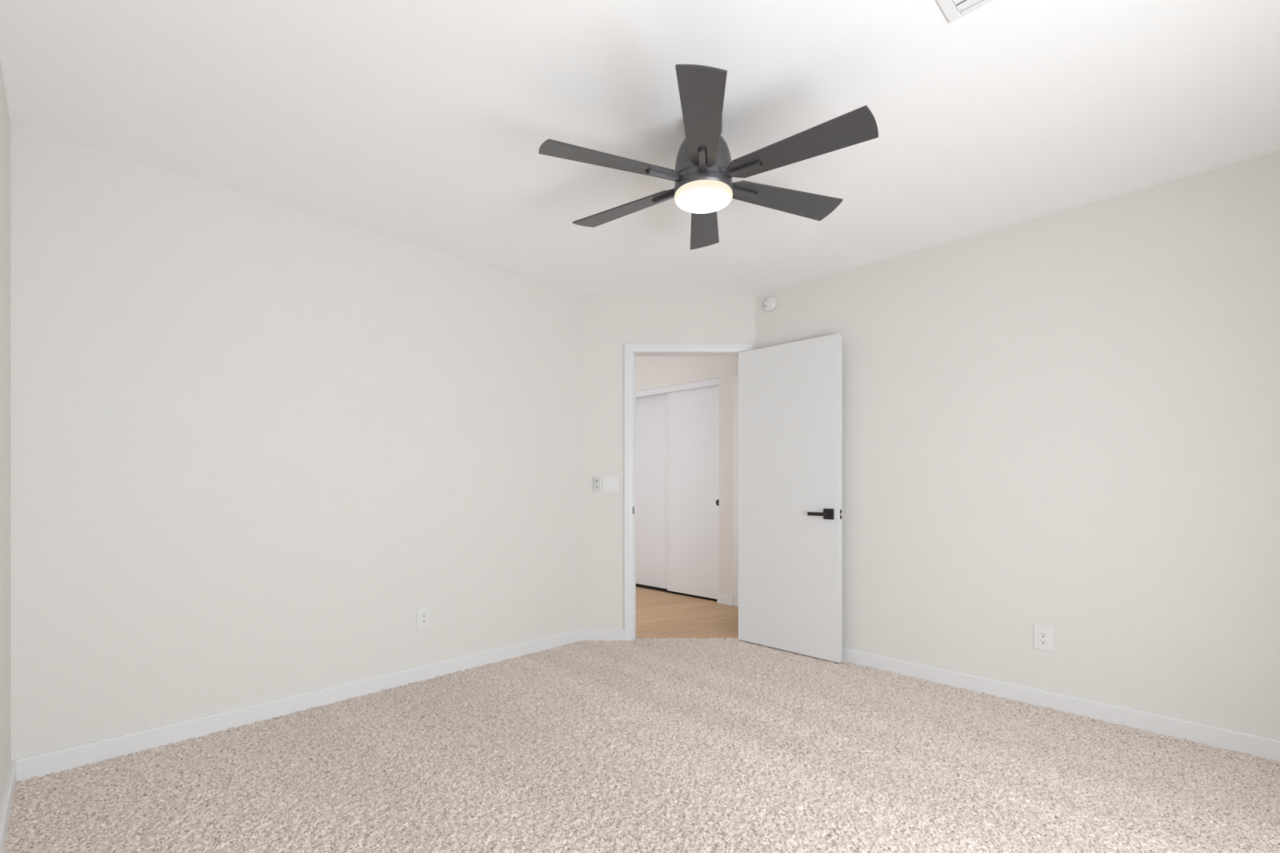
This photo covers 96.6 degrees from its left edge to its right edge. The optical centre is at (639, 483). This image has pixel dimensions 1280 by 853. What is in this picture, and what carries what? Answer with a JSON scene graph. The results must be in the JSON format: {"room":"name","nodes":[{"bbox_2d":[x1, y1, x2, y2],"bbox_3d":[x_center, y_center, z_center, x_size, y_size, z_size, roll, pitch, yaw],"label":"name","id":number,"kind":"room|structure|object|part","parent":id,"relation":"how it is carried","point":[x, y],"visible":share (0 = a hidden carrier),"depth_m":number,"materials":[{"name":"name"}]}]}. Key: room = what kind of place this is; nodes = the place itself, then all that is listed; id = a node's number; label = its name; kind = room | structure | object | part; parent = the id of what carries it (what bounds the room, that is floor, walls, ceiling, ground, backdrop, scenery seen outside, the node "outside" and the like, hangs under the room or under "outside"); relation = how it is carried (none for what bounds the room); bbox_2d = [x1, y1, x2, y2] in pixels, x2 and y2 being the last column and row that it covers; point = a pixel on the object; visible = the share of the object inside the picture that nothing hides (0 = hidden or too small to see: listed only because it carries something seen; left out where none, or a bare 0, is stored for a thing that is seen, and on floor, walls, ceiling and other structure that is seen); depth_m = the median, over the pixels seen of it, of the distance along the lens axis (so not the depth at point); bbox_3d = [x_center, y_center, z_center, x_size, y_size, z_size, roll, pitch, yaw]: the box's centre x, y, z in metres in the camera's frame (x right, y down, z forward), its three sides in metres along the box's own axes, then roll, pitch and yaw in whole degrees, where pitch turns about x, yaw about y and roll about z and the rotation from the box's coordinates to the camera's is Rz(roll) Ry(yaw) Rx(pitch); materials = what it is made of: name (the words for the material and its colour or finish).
{"room":"empty bedroom","nodes":[
{"label":"empty bedroom","id":0,"kind":"room"},
{"bbox_2d":[0,60,10,810],"bbox_3d":[-1.000,-0.058,0.698,4.121,2.540,0.120,0,0,45],"label":"wall","id":1,"kind":"structure","parent":0,"point":[5,122],"depth_m":1.93,"materials":[{"name":"paint"}]},
{"bbox_2d":[0,760,16,852],"bbox_3d":[-0.952,1.079,0.746,0.014,0.105,3.881,0,0,-45],"label":"baseboard","id":2,"kind":"structure","parent":1,"relation":"attached to","point":[7,800],"depth_m":1.86,"materials":[{"name":"paint"}]},
{"bbox_2d":[10,124,580,760],"bbox_3d":[-1.441,-0.058,3.086,2.872,2.540,0.120,0,0,-45],"label":"wall","id":3,"kind":"structure","parent":0,"point":[251,437],"depth_m":2.65,"materials":[{"name":"paint"}]},
{"bbox_2d":[11,628,581,782],"bbox_3d":[-1.369,1.079,3.063,0.014,0.105,2.703,0,0,45],"label":"baseboard","id":4,"kind":"structure","parent":3,"relation":"attached to","point":[41,765],"depth_m":2.64,"materials":[{"name":"paint"}]},
{"bbox_2d":[416,605,430,629],"bbox_3d":[-1.219,0.758,3.217,0.080,0.120,0.008,0,0,-45],"label":"power outlet","id":5,"kind":"object","parent":3,"relation":"attached to","point":[423,614],"visible":1,"depth_m":3.21,"materials":[{"name":"white plastic"}]},
{"bbox_2d":[421,611,426,624],"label":"receptacle","id":6,"kind":"object","parent":5,"relation":"attached to","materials":[{"name":"white plastic"}]},
{"bbox_2d":[0,0,1279,358],"bbox_3d":[0.198,-1.403,3.196,6.160,0.150,5.600,0,0,45],"label":"ceiling","id":7,"kind":"structure","parent":0,"point":[422,123],"depth_m":2.02,"materials":[{"name":"paint"}]},
{"bbox_2d":[538,63,878,249],"bbox_3d":[0.231,-1.172,2.084,1.141,0.312,1.196,0,0,0],"label":"ceiling fan","id":8,"kind":"object","parent":7,"relation":"hanging from","point":[704,172],"visible":1,"depth_m":1.95,"materials":[{"name":"wood"}]},
{"bbox_3d":[-0.096,-1.095,1.944,0.488,0.006,0.138,-1,13,-23],"label":"blade","id":9,"kind":"part","parent":8,"relation":"part of","materials":[{"name":"black wood"}]},
{"bbox_3d":[-0.054,-1.103,2.297,0.488,0.006,0.138,1,13,37],"label":"blade","id":10,"kind":"part","parent":8,"relation":"part of","materials":[{"name":"black wood"}]},
{"bbox_3d":[0.083,-1.093,2.022,0.126,0.019,0.022,-1,13,-23],"label":"blade arm","id":11,"kind":"part","parent":8,"relation":"part of","materials":[{"name":"metal"}]},
{"bbox_3d":[0.103,-1.096,2.181,0.126,0.019,0.022,1,13,37],"label":"blade arm","id":12,"kind":"part","parent":8,"relation":"part of","materials":[{"name":"metal"}]},
{"bbox_3d":[0.189,-1.093,1.730,0.138,0.006,0.488,12,3,7],"label":"blade","id":13,"kind":"part","parent":8,"relation":"part of","materials":[{"name":"black wood"}]},
{"bbox_3d":[0.211,-1.091,1.924,0.022,0.019,0.126,12,3,7],"label":"blade arm","id":14,"kind":"part","parent":8,"relation":"part of","materials":[{"name":"metal"}]},
{"bbox_3d":[0.232,-1.037,2.085,0.212,0.042,0.212,0,1,0],"label":"lamp shade","id":15,"kind":"part","parent":8,"relation":"part of","materials":[{"name":"white glass"}]},
{"bbox_3d":[0.274,-1.107,2.437,0.138,0.006,0.488,-12,0,7],"label":"blade","id":16,"kind":"part","parent":8,"relation":"part of","materials":[{"name":"black wood"}]},
{"bbox_3d":[0.359,-1.093,1.986,0.126,0.019,0.022,1,-10,37],"label":"blade arm","id":17,"kind":"part","parent":8,"relation":"part of","materials":[{"name":"metal"}]},
{"bbox_3d":[0.380,-1.097,2.146,0.126,0.019,0.022,-1,-10,-23],"label":"blade arm","id":18,"kind":"part","parent":8,"relation":"part of","materials":[{"name":"metal"}]},
{"bbox_3d":[0.559,-1.105,2.223,0.488,0.006,0.138,-1,-10,-23],"label":"blade","id":19,"kind":"part","parent":8,"relation":"part of","materials":[{"name":"black wood"}]},
{"bbox_3d":[0.516,-1.097,1.870,0.488,0.006,0.138,1,-10,37],"label":"blade","id":20,"kind":"part","parent":8,"relation":"part of","materials":[{"name":"black wood"}]},
{"bbox_2d":[936,0,993,22],"bbox_3d":[0.940,-1.324,1.438,0.360,0.008,0.220,0,0,45],"label":"ceiling vent","id":21,"kind":"object","parent":7,"relation":"in","point":[953,12],"visible":1,"depth_m":1.58,"materials":[{"name":"metal"}]},
{"bbox_2d":[4,583,1279,852],"bbox_3d":[0.469,1.156,3.174,5.606,0.111,7.620,0,0,0],"label":"floor","id":22,"kind":"structure","parent":0,"point":[668,744],"depth_m":2.18,"materials":[{"name":"beige carpet"}]},
{"bbox_2d":[580,294,755,628],"bbox_3d":[0.197,-0.058,4.084,1.330,2.540,0.120,0,0,0],"label":"wall","id":23,"kind":"structure","parent":0,"point":[608,322],"depth_m":4.02,"materials":[{"name":"paint"}]},
{"bbox_2d":[592,476,600,491],"bbox_3d":[-0.304,0.007,4.014,0.053,0.106,0.020,0,0,0],"label":"remote control","id":24,"kind":"object","parent":23,"relation":"attached to","point":[596,480],"visible":1,"depth_m":4.00,"materials":[{"name":"white plastic"}]},
{"bbox_2d":[581,628,623,641],"bbox_3d":[-0.265,1.079,4.017,0.306,0.105,0.014,0,0,0],"label":"baseboard","id":25,"kind":"structure","parent":23,"relation":"attached to","point":[592,634],"depth_m":4.01,"materials":[{"name":"paint"}]},
{"bbox_2d":[602,475,618,492],"bbox_3d":[-0.205,0.007,4.019,0.116,0.114,0.010,0,0,0],"label":"light switch","id":26,"kind":"object","parent":23,"relation":"attached to","point":[610,483],"visible":1,"depth_m":4.02,"materials":[{"name":"white plastic"}]},
{"bbox_2d":[623,343,752,640],"bbox_3d":[0.341,0.066,4.077,0.905,2.093,0.137,0,0,0],"label":"door frame","id":27,"kind":"structure","parent":23,"relation":"attached to","point":[631,351],"depth_m":4.01,"materials":[{"name":"paint"}]},
{"bbox_2d":[737,333,843,662],"bbox_3d":[0.953,0.091,3.744,0.763,2.014,0.105,0,0,45],"label":"door","id":28,"kind":"structure","parent":23,"relation":"in","point":[790,514],"depth_m":3.72,"materials":[{"name":"paint"}]},
{"bbox_3d":[1.110,0.191,3.546,0.129,0.022,0.043,0,0,45],"label":"lever","id":29,"kind":"part","parent":28,"relation":"part of","materials":[{"name":"black metal"}]},
{"bbox_2d":[635,355,737,596],"bbox_3d":[1.196,-0.058,4.909,4.490,2.540,0.120,0,0,45],"label":"wall","id":30,"kind":"structure","parent":0,"point":[651,371],"depth_m":5.27,"materials":[{"name":"paint"}]},
{"bbox_2d":[635,392,667,589],"bbox_3d":[0.088,0.077,6.077,0.028,2.025,0.760,0,0,-45],"label":"door","id":31,"kind":"structure","parent":30,"relation":"in","point":[651,410],"depth_m":6.03,"materials":[{"name":"paint"}]},
{"bbox_2d":[635,584,716,601],"bbox_3d":[0.294,1.110,5.839,1.398,0.004,0.080,0,0,45],"label":"trim","id":32,"kind":"structure","parent":30,"relation":"attached to","point":[637,585],"depth_m":5.76,"materials":[{"name":"black metal"}]},
{"bbox_2d":[635,377,719,397],"bbox_3d":[0.246,-0.946,5.792,1.396,0.062,0.019,0,0,45],"label":"trim","id":33,"kind":"structure","parent":30,"relation":"attached to","point":[712,382],"depth_m":5.64,"materials":[{"name":"paint"}]},
{"bbox_2d":[666,385,719,599],"bbox_3d":[0.527,0.077,5.563,0.034,2.025,0.672,0,0,-45],"label":"door","id":34,"kind":"structure","parent":30,"relation":"in","point":[692,415],"depth_m":5.54,"materials":[{"name":"paint"}]},
{"bbox_2d":[716,593,733,605],"bbox_3d":[0.792,1.069,5.240,0.180,0.085,0.043,0,0,45],"label":"baseboard","id":35,"kind":"structure","parent":30,"relation":"attached to","point":[722,599],"depth_m":5.22,"materials":[{"name":"paint"}]},
{"bbox_2d":[733,375,737,607],"bbox_3d":[1.207,0.073,4.887,0.889,2.078,0.136,0,0,45],"label":"door frame","id":36,"kind":"structure","parent":30,"relation":"attached to","point":[735,378],"depth_m":5.13,"materials":[{"name":"paint"}]},
{"bbox_2d":[755,151,1279,740],"bbox_3d":[1.944,-0.058,2.977,3.180,2.540,0.120,0,0,45],"label":"wall","id":37,"kind":"structure","parent":0,"point":[1068,421],"depth_m":2.73,"materials":[{"name":"paint"}]},
{"bbox_2d":[763,296,777,311],"bbox_3d":[0.891,-1.232,3.921,0.035,0.097,0.097,0,0,-45],"label":"smoke detector","id":38,"kind":"object","parent":37,"relation":"attached to","point":[770,304],"visible":1,"depth_m":3.91,"materials":[{"name":"white plastic"}]},
{"bbox_2d":[1033,624,1053,651],"bbox_3d":[2.001,0.768,2.831,0.080,0.120,0.008,0,0,45],"label":"power outlet","id":39,"kind":"object","parent":37,"relation":"attached to","point":[1042,635],"visible":1,"depth_m":2.83,"materials":[{"name":"white plastic"}]},
{"bbox_2d":[1039,631,1047,645],"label":"receptacle","id":40,"kind":"object","parent":39,"relation":"attached to","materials":[{"name":"white plastic"}]},
{"bbox_2d":[842,647,1279,762],"bbox_3d":[1.872,1.079,2.955,3.011,0.105,0.014,0,0,45],"label":"baseboard","id":41,"kind":"structure","parent":37,"relation":"attached to","point":[1212,736],"depth_m":2.71,"materials":[{"name":"paint"}]}
]}

